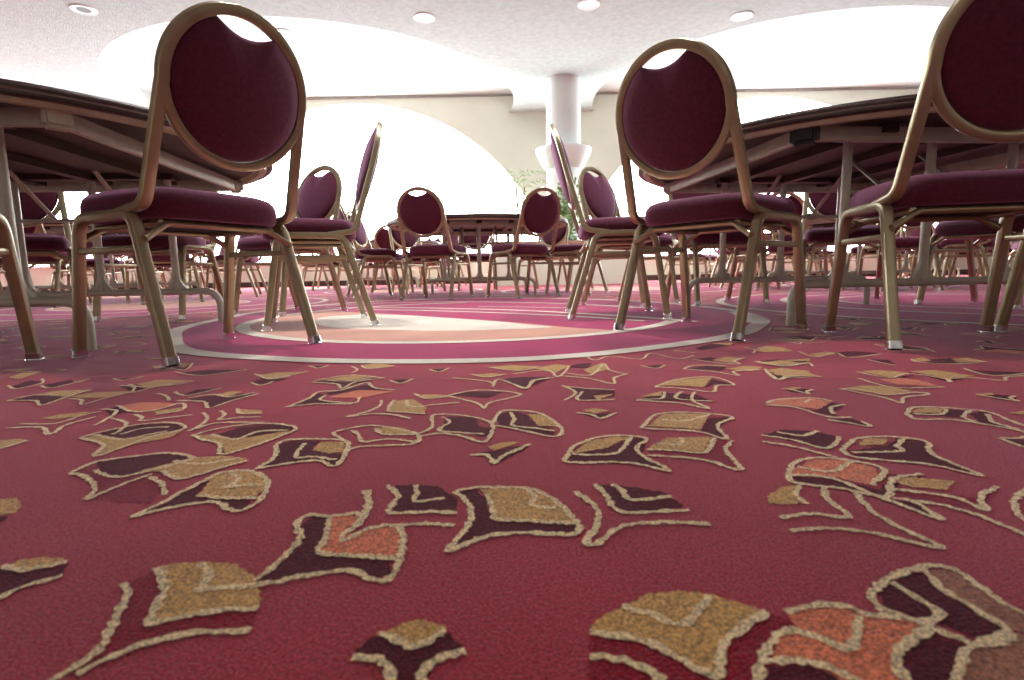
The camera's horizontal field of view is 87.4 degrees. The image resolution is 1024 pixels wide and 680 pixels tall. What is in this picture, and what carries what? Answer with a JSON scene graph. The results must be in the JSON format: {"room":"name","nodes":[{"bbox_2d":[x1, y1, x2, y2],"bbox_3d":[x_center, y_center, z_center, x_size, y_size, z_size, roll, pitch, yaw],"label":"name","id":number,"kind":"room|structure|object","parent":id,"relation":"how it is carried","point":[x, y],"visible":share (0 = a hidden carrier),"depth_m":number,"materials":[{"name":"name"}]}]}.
{"room":"banquet hall","nodes":[
{"label":"banquet hall","id":0,"kind":"room"},
{"bbox_2d":[0,0,954,112],"bbox_3d":[-0.068,-3.772,2.243,30.000,0.473,17.400,-1,7,0],"label":"ceiling","id":1,"kind":"structure","parent":0,"point":[341,48],"depth_m":8.06,"materials":[{"name":"white paint"}]},
{"bbox_2d":[69,4,97,15],"bbox_3d":[-5.152,-3.969,6.440,0.280,0.010,0.280,-1,7,0],"label":"recessed light","id":2,"kind":"object","parent":1,"relation":"in","point":[78,8],"visible":1,"depth_m":6.43,"materials":[{"name":"white paint"}]},
{"bbox_2d":[277,29,292,37],"bbox_3d":[-3.463,-4.633,8.094,0.280,0.010,0.280,-1,7,0],"label":"recessed light","id":3,"kind":"object","parent":1,"relation":"in","point":[285,33],"visible":0.69,"depth_m":8.10,"materials":[{"name":"white paint"}]},
{"bbox_2d":[413,12,434,22],"bbox_3d":[-1.113,-4.087,6.798,0.280,0.010,0.280,-1,7,0],"label":"recessed light","id":4,"kind":"object","parent":1,"relation":"in","point":[422,17],"visible":1,"depth_m":6.79,"materials":[{"name":"white paint"}]},
{"bbox_2d":[577,0,599,10],"bbox_3d":[0.937,-4.091,6.540,0.280,0.010,0.280,-1,7,0],"label":"recessed light","id":5,"kind":"object","parent":1,"relation":"in","point":[585,5],"visible":1,"depth_m":6.54,"materials":[{"name":"white paint"}]},
{"bbox_2d":[730,11,753,21],"bbox_3d":[2.966,-4.174,6.907,0.280,0.010,0.280,-1,7,0],"label":"recessed light","id":6,"kind":"object","parent":1,"relation":"in","point":[743,15],"visible":1,"depth_m":6.91,"materials":[{"name":"white paint"}]},
{"bbox_2d":[0,274,1023,679],"bbox_3d":[-0.002,-0.120,2.706,30.000,0.004,17.400,-1,7,0],"label":"floor","id":7,"kind":"structure","parent":0,"point":[501,486],"depth_m":0.55,"materials":[{"name":"carpet"}]},
{"bbox_2d":[0,256,7,291],"bbox_3d":[-4.724,-0.741,4.624,0.492,0.910,0.541,5,9,38],"label":"banquet chair","id":8,"kind":"object","parent":7,"relation":"on","point":[3,269],"visible":0.07,"depth_m":4.68,"materials":[{"name":"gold metal"}]},
{"bbox_2d":[0,213,44,361],"bbox_3d":[-1.472,-0.353,1.125,0.504,0.916,0.547,-4,8,-20],"label":"banquet chair","id":9,"kind":"object","parent":7,"relation":"on","point":[8,252],"visible":1,"depth_m":1.44,"materials":[{"name":"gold metal"}]},
{"bbox_2d":[0,192,71,282],"bbox_3d":[-2.653,-0.552,2.863,0.504,0.916,0.547,-7,9,-37],"label":"banquet chair","id":10,"kind":"object","parent":7,"relation":"on","point":[36,244],"visible":0.42,"depth_m":2.99,"materials":[{"name":"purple fabric"}]},
{"bbox_2d":[0,224,92,307],"bbox_3d":[-3.913,-0.723,4.389,0.504,0.916,0.547,-2,7,-5],"label":"banquet chair","id":11,"kind":"object","parent":7,"relation":"on","point":[33,261],"visible":0.15,"depth_m":4.32,"materials":[{"name":"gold metal"}]},
{"bbox_2d":[49,264,93,290],"bbox_3d":[-6.463,-1.111,7.789,0.492,0.910,0.541,3,8,28],"label":"banquet chair","id":12,"kind":"object","parent":7,"relation":"on","point":[63,266],"visible":0.15,"depth_m":7.82,"materials":[{"name":"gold metal"}]},
{"bbox_2d":[66,242,124,296],"bbox_3d":[-4.901,-0.946,6.261,0.541,0.910,0.492,5,9,40],"label":"banquet chair","id":13,"kind":"object","parent":7,"relation":"on","point":[90,262],"visible":0.11,"depth_m":6.21,"materials":[{"name":"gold metal"}]},
{"bbox_2d":[92,255,138,288],"bbox_3d":[-6.943,-1.299,9.337,0.541,0.910,0.492,3,8,28],"label":"banquet chair","id":14,"kind":"object","parent":7,"relation":"on","point":[92,255],"visible":0.04,"depth_m":9.44,"materials":[{"name":"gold metal"}]},
{"bbox_2d":[105,255,134,288],"bbox_3d":[-5.584,-1.117,7.705,0.492,0.910,0.541,-3,8,-17],"label":"banquet chair","id":15,"kind":"object","parent":7,"relation":"on","point":[114,256],"visible":0.09,"depth_m":7.59,"materials":[{"name":"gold metal"}]},
{"bbox_2d":[37,223,208,300],"bbox_3d":[-4.014,-0.776,5.537,1.872,0.736,1.872,-2,7,-10],"label":"banquet table","id":16,"kind":"object","parent":7,"relation":"on","point":[50,228],"visible":0.13,"depth_m":5.11,"materials":[{"name":"laminate"}]},
{"bbox_2d":[0,78,272,350],"bbox_3d":[-1.927,-0.376,2.085,1.872,0.736,1.872,-2,7,-5],"label":"banquet table","id":17,"kind":"object","parent":7,"relation":"on","point":[52,139],"visible":0.67,"depth_m":2.01,"materials":[{"name":"laminate"}]},
{"bbox_2d":[107,256,203,287],"bbox_3d":[-5.922,-1.157,8.811,1.872,0.736,1.872,-1,7,0],"label":"banquet table","id":18,"kind":"object","parent":7,"relation":"on","point":[132,272],"visible":0.03,"depth_m":8.36,"materials":[{"name":"laminate"}]},
{"bbox_2d":[93,191,223,321],"bbox_3d":[-1.979,-0.586,3.036,0.504,0.916,0.547,-1,7,1],"label":"banquet chair","id":19,"kind":"object","parent":7,"relation":"on","point":[158,245],"visible":0.27,"depth_m":2.85,"materials":[{"name":"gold metal"}]},
{"bbox_2d":[124,255,204,304],"bbox_3d":[-3.133,-0.788,4.793,0.547,0.916,0.504,5,9,40],"label":"banquet chair","id":20,"kind":"object","parent":7,"relation":"on","point":[157,259],"visible":0.22,"depth_m":4.77,"materials":[{"name":"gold metal"}]},
{"bbox_2d":[155,267,192,288],"bbox_3d":[-6.263,-1.382,9.894,0.492,0.910,0.541,-3,8,-17],"label":"banquet chair","id":21,"kind":"object","parent":7,"relation":"on","point":[157,268],"visible":0.12,"depth_m":9.69,"materials":[{"name":"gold metal"}]},
{"bbox_2d":[154,255,204,295],"bbox_3d":[-4.159,-1.010,6.661,0.492,0.910,0.541,-2,7,-7],"label":"banquet chair","id":22,"kind":"object","parent":7,"relation":"on","point":[161,266],"visible":0.17,"depth_m":6.72,"materials":[{"name":"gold metal"}]},
{"bbox_2d":[171,240,217,290],"bbox_3d":[-4.904,-1.199,8.262,0.541,0.910,0.492,3,8,28],"label":"banquet chair","id":23,"kind":"object","parent":7,"relation":"on","point":[209,241],"visible":0.09,"depth_m":8.29,"materials":[{"name":"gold metal"}]},
{"bbox_2d":[70,1,322,369],"bbox_3d":[-0.914,-0.419,1.567,0.547,0.916,0.504,3,8,27],"label":"banquet chair","id":24,"kind":"object","parent":7,"relation":"on","point":[243,100],"visible":0.99,"depth_m":1.42,"materials":[{"name":"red fabric"}]},
{"bbox_2d":[199,246,235,284],"bbox_3d":[-5.384,-1.387,9.810,0.492,0.910,0.541,3,8,28],"label":"banquet chair","id":25,"kind":"object","parent":7,"relation":"on","point":[221,251],"visible":0.12,"depth_m":9.85,"materials":[{"name":"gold metal"}]},
{"bbox_2d":[204,235,261,295],"bbox_3d":[-3.357,-0.999,6.463,0.492,0.910,0.541,4,9,35],"label":"banquet chair","id":26,"kind":"object","parent":7,"relation":"on","point":[208,270],"visible":0.06,"depth_m":6.45,"materials":[{"name":"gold metal"}]},
{"bbox_2d":[212,234,267,297],"bbox_3d":[-2.885,-0.916,5.744,0.541,0.910,0.492,-2,7,-11],"label":"banquet chair","id":27,"kind":"object","parent":7,"relation":"on","point":[219,258],"visible":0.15,"depth_m":5.58,"materials":[{"name":"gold metal"}]},
{"bbox_2d":[234,165,348,316],"bbox_3d":[-1.336,-0.624,3.241,0.504,0.916,0.547,4,9,33],"label":"banquet chair","id":28,"kind":"object","parent":7,"relation":"on","point":[318,197],"visible":0.54,"depth_m":3.28,"materials":[{"name":"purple fabric"}]},
{"bbox_2d":[297,254,329,288],"bbox_3d":[-3.226,-1.268,8.564,0.541,0.910,0.492,-3,8,-17],"label":"banquet chair","id":29,"kind":"object","parent":7,"relation":"on","point":[306,266],"visible":0.29,"depth_m":8.43,"materials":[{"name":"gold metal"}]},
{"bbox_2d":[262,121,382,331],"bbox_3d":[-0.853,-0.529,2.430,0.547,0.916,0.504,-4,8,-21],"label":"banquet chair","id":30,"kind":"object","parent":7,"relation":"on","point":[338,234],"visible":0.94,"depth_m":2.27,"materials":[{"name":"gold metal"}]},
{"bbox_2d":[311,248,354,289],"bbox_3d":[-2.663,-1.192,7.888,0.492,0.910,0.541,3,8,28],"label":"banquet chair","id":31,"kind":"object","parent":7,"relation":"on","point":[335,264],"visible":0.17,"depth_m":7.84,"materials":[{"name":"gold metal"}]},
{"bbox_2d":[316,248,351,287],"bbox_3d":[-3.144,-1.380,9.436,0.541,0.910,0.492,3,8,28],"label":"banquet chair","id":32,"kind":"object","parent":7,"relation":"on","point":[330,251],"visible":0.11,"depth_m":9.35,"materials":[{"name":"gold metal"}]},
{"bbox_2d":[338,203,400,299],"bbox_3d":[-1.388,-0.864,5.143,0.547,0.916,0.504,-4,8,-25],"label":"banquet chair","id":33,"kind":"object","parent":7,"relation":"on","point":[384,255],"visible":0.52,"depth_m":5.00,"materials":[{"name":"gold metal"}]},
{"bbox_2d":[346,211,409,295],"bbox_3d":[-1.480,-0.948,5.823,0.547,0.916,0.504,0,7,10],"label":"banquet chair","id":34,"kind":"object","parent":7,"relation":"on","point":[362,238],"visible":0.4,"depth_m":5.87,"materials":[{"name":"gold metal"}]},
{"bbox_2d":[367,239,395,286],"bbox_3d":[-2.464,-1.462,9.993,0.492,0.910,0.541,-3,8,-17],"label":"banquet chair","id":35,"kind":"object","parent":7,"relation":"on","point":[369,263],"visible":0.06,"depth_m":9.74,"materials":[{"name":"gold metal"}]},
{"bbox_2d":[372,225,408,289],"bbox_3d":[-1.784,-1.197,7.804,0.492,0.910,0.541,-3,8,-17],"label":"banquet chair","id":36,"kind":"object","parent":7,"relation":"on","point":[381,237],"visible":0.41,"depth_m":7.55,"materials":[{"name":"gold metal"}]},
{"bbox_2d":[347,240,439,288],"bbox_3d":[-2.123,-1.238,8.910,1.872,0.736,1.872,-2,7,-8],"label":"banquet table","id":37,"kind":"object","parent":7,"relation":"on","point":[424,242],"visible":0.24,"depth_m":8.46,"materials":[{"name":"metal"}]},
{"bbox_2d":[388,217,445,292],"bbox_3d":[-1.164,-1.034,6.434,0.541,0.910,0.492,6,10,45],"label":"banquet chair","id":38,"kind":"object","parent":7,"relation":"on","point":[410,240],"visible":0.41,"depth_m":6.43,"materials":[{"name":"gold metal"}]},
{"bbox_2d":[408,236,441,285],"bbox_3d":[-1.585,-1.468,9.909,0.492,0.910,0.541,3,8,28],"label":"banquet chair","id":39,"kind":"object","parent":7,"relation":"on","point":[437,239],"visible":0.2,"depth_m":9.97,"materials":[{"name":"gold metal"}]},
{"bbox_2d":[396,187,474,300],"bbox_3d":[-0.669,-0.806,4.588,0.504,0.916,0.547,2,8,20],"label":"banquet chair","id":40,"kind":"object","parent":7,"relation":"on","point":[424,214],"visible":1,"depth_m":4.40,"materials":[{"name":"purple fabric"}]},
{"bbox_2d":[419,236,458,287],"bbox_3d":[-1.105,-1.280,8.361,0.541,0.910,0.492,3,8,28],"label":"banquet chair","id":41,"kind":"object","parent":7,"relation":"on","point":[454,239],"visible":0.21,"depth_m":8.25,"materials":[{"name":"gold metal"}]},
{"bbox_2d":[436,245,466,285],"bbox_3d":[-1.022,-1.392,9.233,0.541,0.910,0.492,-3,8,-17],"label":"banquet chair","id":42,"kind":"object","parent":7,"relation":"on","point":[461,245],"visible":0.08,"depth_m":9.09,"materials":[{"name":"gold metal"}]},
{"bbox_2d":[386,213,567,294],"bbox_3d":[-0.345,-0.854,5.637,1.872,0.736,1.872,-2,7,-4],"label":"banquet table","id":43,"kind":"object","parent":7,"relation":"on","point":[478,224],"visible":0.64,"depth_m":5.17,"materials":[{"name":"laminate"}]},
{"bbox_2d":[457,235,497,290],"bbox_3d":[-0.450,-1.089,6.765,0.492,0.910,0.541,-2,7,-5],"label":"banquet chair","id":44,"kind":"object","parent":7,"relation":"on","point":[473,238],"visible":0.52,"depth_m":6.83,"materials":[{"name":"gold metal"}]},
{"bbox_2d":[485,187,560,298],"bbox_3d":[0.115,-0.832,4.678,0.504,0.916,0.547,-7,9,-39],"label":"banquet chair","id":45,"kind":"object","parent":7,"relation":"on","point":[539,214],"visible":1,"depth_m":4.52,"materials":[{"name":"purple fabric"}]},
{"bbox_2d":[517,215,568,288],"bbox_3d":[0.392,-1.071,6.502,0.492,0.910,0.541,5,9,40],"label":"banquet chair","id":46,"kind":"object","parent":7,"relation":"on","point":[562,233],"visible":0.38,"depth_m":6.52,"materials":[{"name":"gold metal"}]},
{"bbox_2d":[546,74,580,239],"bbox_3d":[0.902,-2.712,9.335,0.620,3.447,0.620,-1,7,0],"label":"column","id":47,"kind":"structure","parent":7,"relation":"on","point":[563,91],"depth_m":8.96,"materials":[{"name":"white paint"}]},
{"bbox_2d":[536,143,591,170],"bbox_3d":[0.894,-3.125,9.283,0.960,0.340,0.960,-1,7,0],"label":"sconce","id":48,"kind":"object","parent":47,"relation":"attached to","point":[578,154],"visible":0.7,"depth_m":8.98,"materials":[{"name":"white glass"}]},
{"bbox_2d":[490,240,637,285],"bbox_3d":[0.926,-1.361,9.507,2.590,0.722,1.390,-1,7,0],"label":"planter box","id":49,"kind":"object","parent":7,"relation":"on","point":[614,269],"visible":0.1,"depth_m":8.88,"materials":[{"name":"brown wood"}]},
{"bbox_2d":[481,169,548,240],"bbox_3d":[0.172,-2.287,9.442,1.442,1.313,1.796,-1,7,0],"label":"potted palm","id":50,"kind":"object","parent":49,"relation":"on","point":[516,189],"visible":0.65,"depth_m":9.26,"materials":[{"name":"green plant"}]},
{"bbox_2d":[555,177,580,239],"bbox_3d":[0.925,-2.135,8.963,0.644,1.108,0.346,-1,7,0],"label":"leafy shrub","id":51,"kind":"object","parent":49,"relation":"on","point":[563,212],"visible":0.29,"depth_m":8.95,"materials":[{"name":"green plant"}]},
{"bbox_2d":[613,184,642,214],"bbox_3d":[1.756,-2.233,9.715,1.576,1.082,1.204,-1,7,0],"label":"potted palm","id":52,"kind":"object","parent":49,"relation":"on","point":[622,186],"visible":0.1,"depth_m":9.64,"materials":[{"name":"green plant"}]},
{"bbox_2d":[544,218,608,295],"bbox_3d":[0.650,-0.889,5.055,0.547,0.916,0.504,3,8,30],"label":"banquet chair","id":53,"kind":"object","parent":7,"relation":"on","point":[572,250],"visible":0.28,"depth_m":4.95,"materials":[{"name":"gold metal"}]},
{"bbox_2d":[555,250,608,292],"bbox_3d":[0.785,-0.989,5.823,0.547,0.916,0.504,-2,7,-10],"label":"banquet chair","id":54,"kind":"object","parent":7,"relation":"on","point":[561,258],"visible":0.07,"depth_m":6.01,"materials":[{"name":"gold metal"}]},
{"bbox_2d":[549,124,672,320],"bbox_3d":[0.456,-0.574,2.599,0.547,0.916,0.504,0,7,4],"label":"banquet chair","id":55,"kind":"object","parent":7,"relation":"on","point":[605,230],"visible":0.88,"depth_m":2.41,"materials":[{"name":"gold metal"}]},
{"bbox_2d":[578,166,679,306],"bbox_3d":[0.742,-0.691,3.484,0.547,0.916,0.504,5,10,41],"label":"banquet chair","id":56,"kind":"object","parent":7,"relation":"on","point":[597,195],"visible":0.58,"depth_m":3.49,"materials":[{"name":"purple fabric"}]},
{"bbox_2d":[662,252,691,280],"bbox_3d":[2.855,-1.487,9.436,0.541,0.910,0.492,3,8,28],"label":"banquet chair","id":57,"kind":"object","parent":7,"relation":"on","point":[667,261],"visible":0.09,"depth_m":9.31,"materials":[{"name":"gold metal"}]},
{"bbox_2d":[666,233,707,281],"bbox_3d":[2.773,-1.375,8.564,0.541,0.910,0.492,-3,8,-17],"label":"banquet chair","id":58,"kind":"object","parent":7,"relation":"on","point":[700,256],"visible":0.21,"depth_m":8.42,"materials":[{"name":"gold metal"}]},
{"bbox_2d":[687,249,718,277],"bbox_3d":[3.535,-1.570,9.993,0.492,0.910,0.541,-3,8,-17],"label":"banquet chair","id":59,"kind":"object","parent":7,"relation":"on","point":[713,257],"visible":0.19,"depth_m":9.88,"materials":[{"name":"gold metal"}]},
{"bbox_2d":[613,38,808,342],"bbox_3d":[0.672,-0.484,1.858,0.547,0.916,0.504,-7,9,-38],"label":"banquet chair","id":60,"kind":"object","parent":7,"relation":"on","point":[671,118],"visible":1,"depth_m":1.70,"materials":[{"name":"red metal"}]},
{"bbox_2d":[666,193,769,305],"bbox_3d":[1.317,-0.705,3.512,0.504,0.916,0.547,-2,7,-9],"label":"banquet chair","id":61,"kind":"object","parent":7,"relation":"on","point":[736,240],"visible":0.3,"depth_m":3.35,"materials":[{"name":"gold metal"}]},
{"bbox_2d":[708,247,761,288],"bbox_3d":[2.433,-1.034,5.923,0.541,0.910,0.492,0,7,5],"label":"banquet chair","id":62,"kind":"object","parent":7,"relation":"on","point":[743,250],"visible":0.17,"depth_m":5.73,"materials":[{"name":"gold metal"}]},
{"bbox_2d":[714,256,756,285],"bbox_3d":[2.839,-1.140,6.700,0.492,0.910,0.541,-7,9,-40],"label":"banquet chair","id":63,"kind":"object","parent":7,"relation":"on","point":[739,264],"visible":0.02,"depth_m":6.93,"materials":[{"name":"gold metal"}]},
{"bbox_2d":[725,257,756,282],"bbox_3d":[3.336,-1.300,7.888,0.492,0.910,0.541,3,8,28],"label":"banquet chair","id":64,"kind":"object","parent":7,"relation":"on","point":[755,273],"visible":0.02,"depth_m":8.00,"materials":[{"name":"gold metal"}]},
{"bbox_2d":[699,233,793,277],"bbox_3d":[3.877,-1.345,8.910,1.872,0.736,1.872,-3,7,-15],"label":"banquet table","id":65,"kind":"object","parent":7,"relation":"on","point":[767,236],"visible":0.09,"depth_m":9.23,"materials":[{"name":"metal"}]},
{"bbox_2d":[755,193,828,291],"bbox_3d":[2.677,-0.934,5.121,0.547,0.916,0.504,-7,9,-38],"label":"banquet chair","id":66,"kind":"object","parent":7,"relation":"on","point":[798,201],"visible":0.33,"depth_m":5.00,"materials":[{"name":"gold metal"}]},
{"bbox_2d":[769,234,821,283],"bbox_3d":[3.680,-1.188,6.963,0.492,0.910,0.541,0,7,5],"label":"banquet chair","id":67,"kind":"object","parent":7,"relation":"on","point":[787,237],"visible":0.19,"depth_m":7.05,"materials":[{"name":"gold metal"}]},
{"bbox_2d":[774,250,820,270],"bbox_3d":[4.215,-1.305,7.804,0.492,0.910,0.541,-3,8,-17],"label":"banquet chair","id":68,"kind":"object","parent":7,"relation":"on","point":[792,261],"visible":0.02,"depth_m":7.78,"materials":[{"name":"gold metal"}]},
{"bbox_2d":[786,258,818,274],"bbox_3d":[4.977,-1.499,9.233,0.541,0.910,0.492,-3,8,-17],"label":"banquet chair","id":69,"kind":"object","parent":7,"relation":"on","point":[815,264],"visible":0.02,"depth_m":9.08,"materials":[{"name":"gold metal"}]},
{"bbox_2d":[805,250,833,275],"bbox_3d":[4.894,-1.387,8.361,0.541,0.910,0.492,3,8,28],"label":"banquet chair","id":70,"kind":"object","parent":7,"relation":"on","point":[830,254],"visible":0.26,"depth_m":8.17,"materials":[{"name":"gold metal"}]},
{"bbox_2d":[638,94,1023,325],"bbox_3d":[1.551,-0.494,2.531,1.872,0.736,1.872,-2,7,-5],"label":"banquet table","id":71,"kind":"object","parent":7,"relation":"on","point":[846,149],"visible":0.57,"depth_m":2.12,"materials":[{"name":"laminate"}]},
{"bbox_2d":[802,192,881,298],"bbox_3d":[2.118,-0.709,3.426,0.504,0.916,0.547,2,8,25],"label":"banquet chair","id":72,"kind":"object","parent":7,"relation":"on","point":[822,236],"visible":0.32,"depth_m":3.44,"materials":[{"name":"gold metal"}]},
{"bbox_2d":[767,213,939,288],"bbox_3d":[3.584,-0.950,5.835,1.872,0.736,1.872,-4,8,-20],"label":"banquet table","id":73,"kind":"object","parent":7,"relation":"on","point":[814,223],"visible":0.08,"depth_m":5.50,"materials":[{"name":"laminate"}]},
{"bbox_2d":[847,227,903,277],"bbox_3d":[4.464,-1.151,6.559,0.541,0.910,0.492,-7,9,-40],"label":"banquet chair","id":74,"kind":"object","parent":7,"relation":"on","point":[900,230],"visible":0.17,"depth_m":6.51,"materials":[{"name":"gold metal"}]},
{"bbox_2d":[854,221,943,291],"bbox_3d":[3.425,-0.893,4.694,0.504,0.916,0.547,0,7,8],"label":"banquet chair","id":75,"kind":"object","parent":7,"relation":"on","point":[911,243],"visible":0.3,"depth_m":4.59,"materials":[{"name":"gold metal"}]},
{"bbox_2d":[896,250,911,277],"bbox_3d":[6.356,-1.487,8.940,0.541,0.910,0.492,3,8,28],"label":"banquet chair","id":76,"kind":"object","parent":7,"relation":"on","point":[902,251],"visible":0.09,"depth_m":8.70,"materials":[{"name":"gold metal"}]},
{"bbox_2d":[896,231,931,274],"bbox_3d":[7.036,-1.570,9.497,0.492,0.910,0.541,-3,8,-17],"label":"banquet chair","id":77,"kind":"object","parent":7,"relation":"on","point":[898,235],"visible":0.02,"depth_m":9.63,"materials":[{"name":"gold metal"}]},
{"bbox_2d":[822,0,1023,352],"bbox_3d":[1.248,-0.445,1.469,0.504,0.916,0.547,0,7,11],"label":"banquet chair","id":78,"kind":"object","parent":7,"relation":"on","point":[974,69],"visible":1,"depth_m":1.34,"materials":[{"name":"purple fabric"}]},
{"bbox_2d":[902,224,955,277],"bbox_3d":[6.273,-1.375,8.068,0.541,0.910,0.492,-3,8,-17],"label":"banquet chair","id":79,"kind":"object","parent":7,"relation":"on","point":[912,232],"visible":0.22,"depth_m":7.97,"materials":[{"name":"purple fabric"}]},
{"bbox_2d":[916,243,985,284],"bbox_3d":[4.731,-1.050,5.723,0.541,0.910,0.492,0,7,5],"label":"banquet chair","id":80,"kind":"object","parent":7,"relation":"on","point":[947,265],"visible":0.04,"depth_m":5.53,"materials":[{"name":"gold metal"}]},
{"bbox_2d":[945,249,984,275],"bbox_3d":[7.950,-1.573,9.394,0.492,0.910,0.541,3,8,30],"label":"banquet chair","id":81,"kind":"object","parent":7,"relation":"on","point":[960,253],"visible":0.02,"depth_m":9.21,"materials":[{"name":"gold metal"}]},
{"bbox_2d":[914,165,1023,309],"bbox_3d":[2.577,-0.636,2.787,0.547,0.916,0.504,-3,8,-16],"label":"banquet chair","id":82,"kind":"object","parent":7,"relation":"on","point":[968,230],"visible":0.45,"depth_m":2.85,"materials":[{"name":"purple fabric"}]},
{"bbox_2d":[931,239,1006,287],"bbox_3d":[4.294,-0.941,4.921,0.492,0.910,0.541,-7,9,-38],"label":"banquet chair","id":83,"kind":"object","parent":7,"relation":"on","point":[986,244],"visible":0.26,"depth_m":4.88,"materials":[{"name":"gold metal"}]},
{"bbox_2d":[930,240,1019,276],"bbox_3d":[7.377,-1.345,8.414,1.872,0.736,1.872,-5,8,-30],"label":"banquet table","id":84,"kind":"object","parent":7,"relation":"on","point":[1012,242],"visible":0.09,"depth_m":8.65,"materials":[{"name":"metal"}]},
{"bbox_2d":[976,248,1016,275],"bbox_3d":[6.836,-1.299,7.392,0.492,0.910,0.541,3,8,28],"label":"banquet chair","id":85,"kind":"object","parent":7,"relation":"on","point":[990,251],"visible":0.13,"depth_m":7.43,"materials":[{"name":"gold metal"}]},
{"bbox_2d":[993,230,1023,332],"bbox_3d":[1.873,-0.462,1.511,0.504,0.916,0.547,-3,8,-17],"label":"banquet chair","id":86,"kind":"object","parent":7,"relation":"on","point":[1017,271],"visible":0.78,"depth_m":1.70,"materials":[{"name":"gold metal"}]},
{"bbox_2d":[1008,242,1019,264],"bbox_3d":[5.863,-1.113,6.063,0.541,0.910,0.492,3,8,28],"label":"banquet chair","id":87,"kind":"object","parent":7,"relation":"on","point":[1014,246],"visible":0.16,"depth_m":6.25,"materials":[{"name":"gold metal"}]},
{"bbox_2d":[306,87,1019,244],"bbox_3d":[-0.353,-3.261,11.203,30.588,4.110,0.250,-1,7,0],"label":"wall","id":88,"kind":"structure","parent":0,"point":[512,140],"depth_m":10.93,"materials":[{"name":"beige paint"}]},
{"bbox_2d":[1,252,848,268],"bbox_3d":[-0.030,-1.705,11.255,30.000,0.040,0.040,-1,7,0],"label":"trim","id":89,"kind":"structure","parent":88,"relation":"attached to","point":[847,252],"depth_m":11.23,"materials":[{"name":"white paint"}]},
{"bbox_2d":[3,269,1010,290],"bbox_3d":[-0.023,-1.265,11.319,30.000,0.110,0.024,-1,7,0],"label":"baseboard","id":90,"kind":"structure","parent":88,"relation":"attached to","point":[962,271],"depth_m":11.31,"materials":[{"name":"brown wood"}]},
{"bbox_2d":[0,254,1015,286],"bbox_3d":[-0.027,-1.504,11.296,30.000,0.370,0.008,-1,7,0],"label":"trim","id":91,"kind":"structure","parent":88,"relation":"attached to","point":[40,276],"depth_m":11.30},
{"bbox_2d":[307,87,917,99],"bbox_3d":[-0.089,-4.960,10.852,30.000,0.035,0.020,-1,7,0],"label":"trim","id":92,"kind":"structure","parent":88,"relation":"attached to","point":[881,88],"depth_m":10.84,"materials":[{"name":"beige paint"}]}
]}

